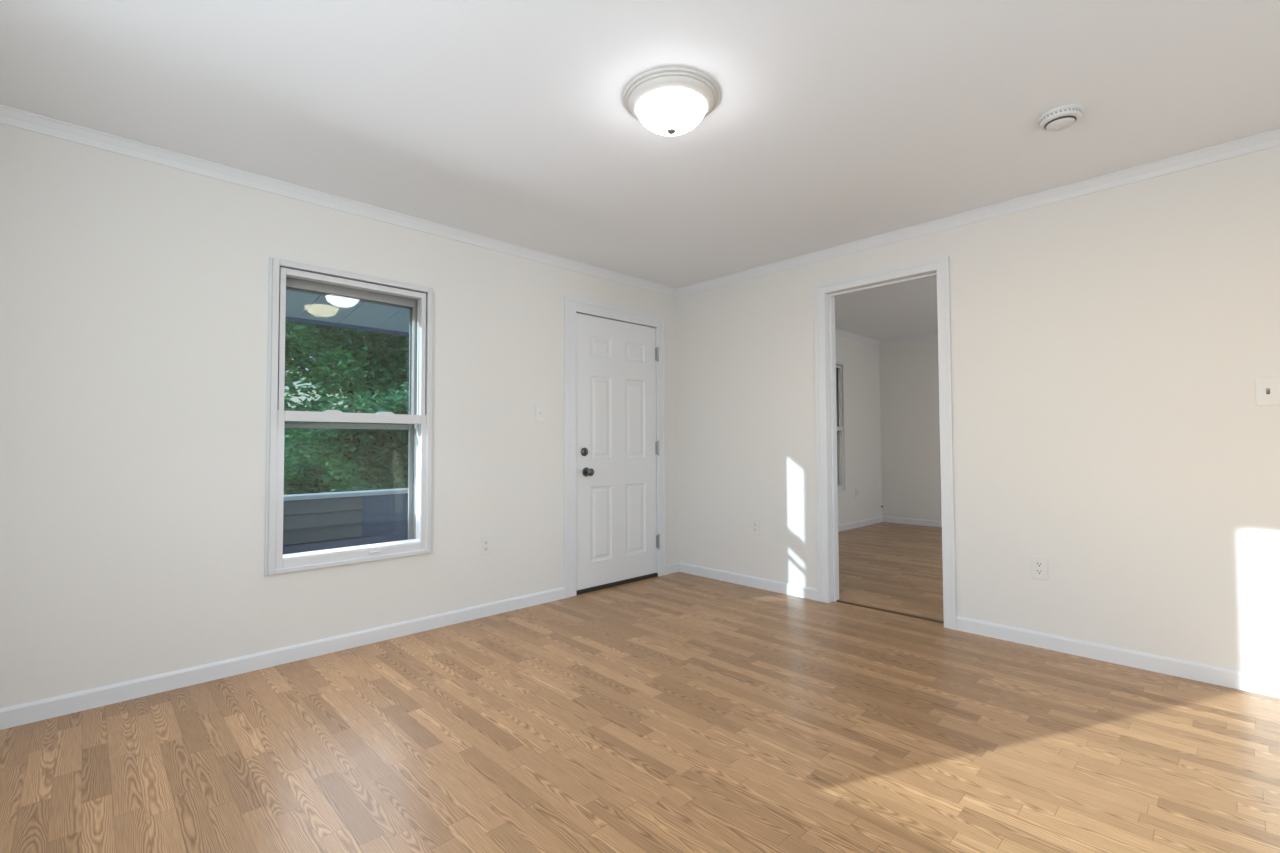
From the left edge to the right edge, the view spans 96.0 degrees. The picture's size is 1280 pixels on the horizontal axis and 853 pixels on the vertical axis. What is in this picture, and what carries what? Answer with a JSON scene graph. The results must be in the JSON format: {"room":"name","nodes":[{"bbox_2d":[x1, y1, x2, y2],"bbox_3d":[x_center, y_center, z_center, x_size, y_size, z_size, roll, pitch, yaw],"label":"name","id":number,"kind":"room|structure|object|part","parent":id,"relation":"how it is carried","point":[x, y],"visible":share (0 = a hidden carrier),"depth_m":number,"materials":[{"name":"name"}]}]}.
{"room":"empty living room","nodes":[
{"label":"empty living room","id":0,"kind":"room"},
{"bbox_2d":[0,123,678,707],"bbox_3d":[-1.292,-0.009,3.515,4.300,2.408,0.200,1,-2,-44],"label":"wall","id":1,"kind":"structure","parent":0,"point":[134,292],"depth_m":2.65,"materials":[{"name":"beige paint"}]},
{"bbox_2d":[0,104,676,296],"bbox_3d":[-1.144,-1.183,3.536,4.100,0.062,0.034,1,-2,-44],"label":"trim","id":2,"kind":"structure","parent":1,"relation":"attached to","point":[10,116],"depth_m":2.88,"materials":[{"name":"white paint"}]},
{"bbox_2d":[0,562,678,729],"bbox_3d":[-1.141,1.155,3.472,4.100,0.078,0.013,1,-2,-44],"label":"baseboard","id":3,"kind":"structure","parent":1,"relation":"attached to","point":[34,711],"depth_m":2.75,"materials":[{"name":"white paint"}]},
{"bbox_2d":[285,290,409,336],"bbox_3d":[1.276,-0.903,7.323,11.350,0.313,1.670,1,-2,-44],"label":"porch roof","id":4,"kind":"structure","parent":1,"relation":"attached to","point":[301,307],"depth_m":4.50,"materials":[{"name":"blue"}]},
{"bbox_2d":[264,257,432,575],"bbox_3d":[-1.602,-0.045,3.198,0.840,1.576,0.221,1,-2,-44],"label":"window","id":5,"kind":"structure","parent":1,"relation":"in","point":[284,275],"depth_m":3.15,"materials":[{"name":"white plastic"}]},
{"bbox_3d":[-1.663,-0.039,3.266,0.766,1.520,0.032,1,-2,-44],"label":"storm frame","id":6,"kind":"part","parent":5,"relation":"part of","materials":[{"name":"silver metal"}]},
{"bbox_3d":[-1.545,0.321,3.138,0.768,0.788,0.050,1,-2,-44],"label":"sash","id":7,"kind":"part","parent":5,"relation":"part of","materials":[{"name":"white plastic"}]},
{"bbox_3d":[-1.612,-0.409,3.223,0.754,0.772,0.034,1,-2,-44],"label":"sash","id":8,"kind":"part","parent":5,"relation":"part of","materials":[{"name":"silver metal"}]},
{"bbox_2d":[480,535,490,555],"bbox_3d":[-0.977,0.754,3.646,0.074,0.120,0.010,1,-2,-44],"label":"wall outlet","id":9,"kind":"object","parent":1,"relation":"attached to","point":[485,541],"visible":1,"depth_m":3.64,"materials":[{"name":"white plastic"}]},
{"bbox_2d":[536,404,544,421],"bbox_3d":[-0.681,-0.090,3.956,0.073,0.120,0.017,1,-2,-44],"label":"light switch","id":10,"kind":"object","parent":1,"relation":"attached to","point":[540,409],"visible":1,"depth_m":3.96,"materials":[{"name":"white plastic"}]},
{"bbox_2d":[564,295,666,597],"bbox_3d":[-0.214,0.147,4.504,1.034,2.148,0.265,1,-2,-44],"label":"door","id":11,"kind":"structure","parent":1,"relation":"in","point":[615,534],"depth_m":4.42,"materials":[{"name":"white paint"}]},
{"bbox_2d":[0,522,1279,852],"bbox_3d":[2.127,1.230,3.156,8.770,0.120,5.400,1,-2,-44],"label":"floor","id":12,"kind":"structure","parent":0,"point":[678,712],"depth_m":2.07,"materials":[{"name":"brown wood"}]},
{"bbox_2d":[0,0,1279,288],"bbox_3d":[0.550,-1.337,1.724,4.420,0.120,5.400,1,-2,-44],"label":"ceiling","id":13,"kind":"structure","parent":0,"point":[833,123],"depth_m":2.21,"materials":[{"name":"white paint"}]},
{"bbox_2d":[623,67,719,135],"bbox_3d":[0.120,-1.190,2.206,0.368,0.139,0.368,1,-2,-44],"label":"ceiling light","id":14,"kind":"object","parent":13,"relation":"attached to","point":[668,101],"visible":1,"depth_m":2.12,"materials":[{"name":"white glass"}]},
{"bbox_3d":[0.120,-1.176,2.206,0.262,0.088,0.262,1,-2,-44],"label":"lamp shade","id":15,"kind":"part","parent":14,"relation":"part of","materials":[{"name":"white glass"}]},
{"bbox_2d":[1038,104,1082,131],"bbox_3d":[1.703,-1.238,2.335,0.149,0.051,0.149,1,-2,-44],"label":"smoke detector","id":16,"kind":"object","parent":13,"relation":"attached to","point":[1062,117],"visible":1,"depth_m":2.30,"materials":[{"name":"white plastic"}]},
{"bbox_2d":[1040,108,1081,121],"bbox_3d":[1.703,-1.245,2.335,0.140,0.006,0.140,1,-2,-44],"label":"vent","id":17,"kind":"object","parent":16,"relation":"attached to","point":[1054,114],"depth_m":2.29,"materials":[{"name":"grey plastic"}]},
{"bbox_2d":[835,335,881,524],"bbox_3d":[1.873,0.032,6.636,4.350,2.490,0.100,1,-2,-44],"label":"wall","id":18,"kind":"structure","parent":0,"point":[860,359],"depth_m":7.56,"materials":[{"name":"beige paint"}]},
{"bbox_2d":[836,362,845,491],"bbox_3d":[2.231,-0.001,6.964,0.815,1.608,0.121,1,-2,-44],"label":"window","id":19,"kind":"structure","parent":18,"relation":"in","point":[840,402],"depth_m":7.19,"materials":[{"name":"white plastic"}]},
{"bbox_3d":[2.217,-0.359,6.992,0.729,0.813,0.034,1,-2,-44],"label":"sash","id":20,"kind":"part","parent":19,"relation":"part of","materials":[{"name":"silver metal"}]},
{"bbox_3d":[2.238,0.008,6.961,0.733,1.554,0.076,1,-2,-44],"label":"frame","id":21,"kind":"part","parent":19,"relation":"part of","materials":[{"name":"white plastic"}]},
{"bbox_3d":[2.253,0.387,6.939,0.743,0.779,0.050,1,-2,-44],"label":"sash","id":22,"kind":"part","parent":19,"relation":"part of","materials":[{"name":"white plastic"}]},
{"bbox_2d":[855,488,858,497],"bbox_3d":[2.796,0.857,7.422,0.074,0.120,0.010,1,-2,-44],"label":"wall outlet","id":23,"kind":"object","parent":18,"relation":"attached to","point":[856,489],"visible":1,"depth_m":7.41,"materials":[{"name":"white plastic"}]},
{"bbox_2d":[835,328,879,345],"bbox_3d":[1.842,-1.185,6.556,4.150,0.062,0.034,1,-2,-44],"label":"trim","id":24,"kind":"structure","parent":18,"relation":"attached to","point":[837,331],"depth_m":7.50,"materials":[{"name":"white paint"}]},
{"bbox_2d":[838,516,882,531],"bbox_3d":[1.845,1.234,6.489,4.150,0.078,0.013,1,-2,-44],"label":"baseboard","id":25,"kind":"structure","parent":18,"relation":"attached to","point":[847,526],"depth_m":7.44,"materials":[{"name":"white paint"}]},
{"bbox_2d":[835,276,937,340],"bbox_3d":[3.707,-1.329,4.770,4.349,0.100,5.400,1,-2,-44],"label":"ceiling","id":26,"kind":"structure","parent":0,"point":[908,309],"depth_m":6.21,"materials":[{"name":"white paint"}]},
{"bbox_2d":[879,339,941,520],"bbox_3d":[5.171,0.004,6.205,0.200,2.490,5.100,1,-2,-44],"label":"wall","id":27,"kind":"structure","parent":0,"point":[909,372],"depth_m":7.68,"materials":[{"name":"beige paint"}]},
{"bbox_2d":[879,334,937,345],"bbox_3d":[4.737,-1.199,6.519,0.034,0.062,4.094,1,-2,-44],"label":"trim","id":28,"kind":"structure","parent":27,"relation":"attached to","point":[932,336],"depth_m":7.70,"materials":[{"name":"white paint"}]},
{"bbox_2d":[883,516,941,526],"bbox_3d":[4.757,1.220,6.450,0.013,0.078,4.087,1,-2,-44],"label":"baseboard","id":29,"kind":"structure","parent":27,"relation":"attached to","point":[921,522],"depth_m":7.63,"materials":[{"name":"white paint"}]},
{"bbox_2d":[677,146,1279,678],"bbox_3d":[2.103,-0.075,3.179,0.120,2.490,5.400,1,-2,-44],"label":"wall","id":30,"kind":"structure","parent":0,"point":[1109,347],"depth_m":2.94,"materials":[{"name":"beige paint"}]},
{"bbox_2d":[751,519,759,535],"bbox_3d":[0.870,0.758,4.343,0.010,0.120,0.074,1,-2,-44],"label":"wall outlet","id":31,"kind":"object","parent":30,"relation":"attached to","point":[755,523],"visible":1,"depth_m":4.34,"materials":[{"name":"white plastic"}]},
{"bbox_2d":[814,256,956,629],"bbox_3d":[1.573,0.099,3.721,0.153,2.180,0.867,1,-2,-44],"label":"door frame","id":32,"kind":"structure","parent":30,"relation":"in","point":[825,294],"depth_m":3.90,"materials":[{"name":"white paint"}]},
{"bbox_2d":[677,128,1279,296],"bbox_3d":[2.045,-1.208,3.158,0.034,0.062,4.994,1,-2,-44],"label":"trim","id":33,"kind":"structure","parent":30,"relation":"attached to","point":[1269,139],"depth_m":3.11,"materials":[{"name":"white paint"}]},
{"bbox_2d":[679,562,1279,697],"bbox_3d":[2.065,1.129,3.091,0.013,0.078,4.987,1,-2,-44],"label":"baseboard","id":34,"kind":"structure","parent":30,"relation":"attached to","point":[1240,680],"depth_m":2.90,"materials":[{"name":"white paint"}]},
{"bbox_2d":[1031,556,1047,579],"bbox_3d":[2.116,0.749,3.051,0.010,0.120,0.074,1,-2,-44],"label":"wall outlet","id":35,"kind":"object","parent":30,"relation":"attached to","point":[1039,565],"visible":1,"depth_m":3.05,"materials":[{"name":"white plastic"}]},
{"bbox_2d":[1035,562,1042,566],"bbox_3d":[2.114,0.730,3.050,0.005,0.028,0.034,1,-2,-44],"label":"receptacle","id":36,"kind":"object","parent":35,"relation":"attached to","point":[1037,564],"depth_m":3.05,"materials":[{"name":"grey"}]},
{"bbox_2d":[1036,569,1042,574],"bbox_3d":[2.115,0.769,3.049,0.005,0.028,0.034,1,-2,-44],"label":"receptacle","id":37,"kind":"object","parent":35,"relation":"attached to","point":[1038,571],"depth_m":3.05,"materials":[{"name":"grey plastic"}]},
{"bbox_2d":[1255,377,1279,405],"bbox_3d":[2.693,-0.152,2.470,0.017,0.120,0.073,1,-2,-44],"label":"light switch","id":38,"kind":"object","parent":30,"relation":"attached to","point":[1267,388],"visible":1,"depth_m":2.47,"materials":[{"name":"white plastic"}]},
{"label":"outside","id":39,"kind":"structure","parent":0,"visible":0},
{"bbox_3d":[-21.253,2.761,27.249,80.000,0.300,57.800,1,-2,-44],"label":"ground","id":40,"kind":"structure","parent":39,"visible":0},
{"bbox_2d":[284,341,360,483],"bbox_3d":[-15.017,-1.931,22.013,9.831,11.071,11.394,-1,-2,10],"label":"tree","id":41,"kind":"object","parent":40,"relation":"on","point":[300,406],"visible":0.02,"depth_m":22.09,"materials":[{"name":"green plant"}]},
{"bbox_2d":[284,321,408,494],"bbox_3d":[-5.399,-0.435,11.331,4.951,5.684,6.543,-2,-2,37],"label":"tree","id":42,"kind":"object","parent":40,"relation":"on","point":[368,346],"visible":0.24,"depth_m":10.61,"materials":[{"name":"green plant"}]},
{"bbox_2d":[284,321,408,489],"bbox_3d":[-8.884,-1.401,17.648,6.500,8.642,8.670,-1,-2,22],"label":"tree","id":43,"kind":"object","parent":40,"relation":"on","point":[313,367],"visible":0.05,"depth_m":16.70,"materials":[{"name":"green plant"}]},
{"bbox_2d":[285,379,408,494],"bbox_3d":[-3.543,0.666,7.530,2.337,2.567,2.018,1,-2,-44],"label":"tree","id":44,"kind":"object","parent":40,"relation":"on","point":[371,455],"visible":0.58,"depth_m":7.20,"materials":[{"name":"green plant"}]},
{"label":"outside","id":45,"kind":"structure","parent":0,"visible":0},
{"bbox_3d":[0.972,1.412,6.966,12.200,0.040,1.695,1,-2,-44],"label":"floor","id":46,"kind":"structure","parent":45,"visible":0},
{"bbox_2d":[283,488,407,553],"bbox_3d":[0.541,1.005,7.423,12.200,0.805,0.190,1,-2,-44],"label":"parapet","id":47,"kind":"object","parent":46,"relation":"on","point":[329,520],"visible":0.22,"depth_m":4.56,"materials":[{"name":"grey wood"}]},
{"bbox_3d":[0.547,1.187,7.412,12.200,0.440,0.126,1,-2,-44],"label":"board","id":48,"kind":"part","parent":47,"relation":"part of","materials":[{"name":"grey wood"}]},
{"bbox_3d":[1.322,0.819,8.181,10.030,0.335,0.112,1,-2,-44],"label":"board panel","id":49,"kind":"part","parent":47,"relation":"part of","materials":[{"name":"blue wood"}]}
]}

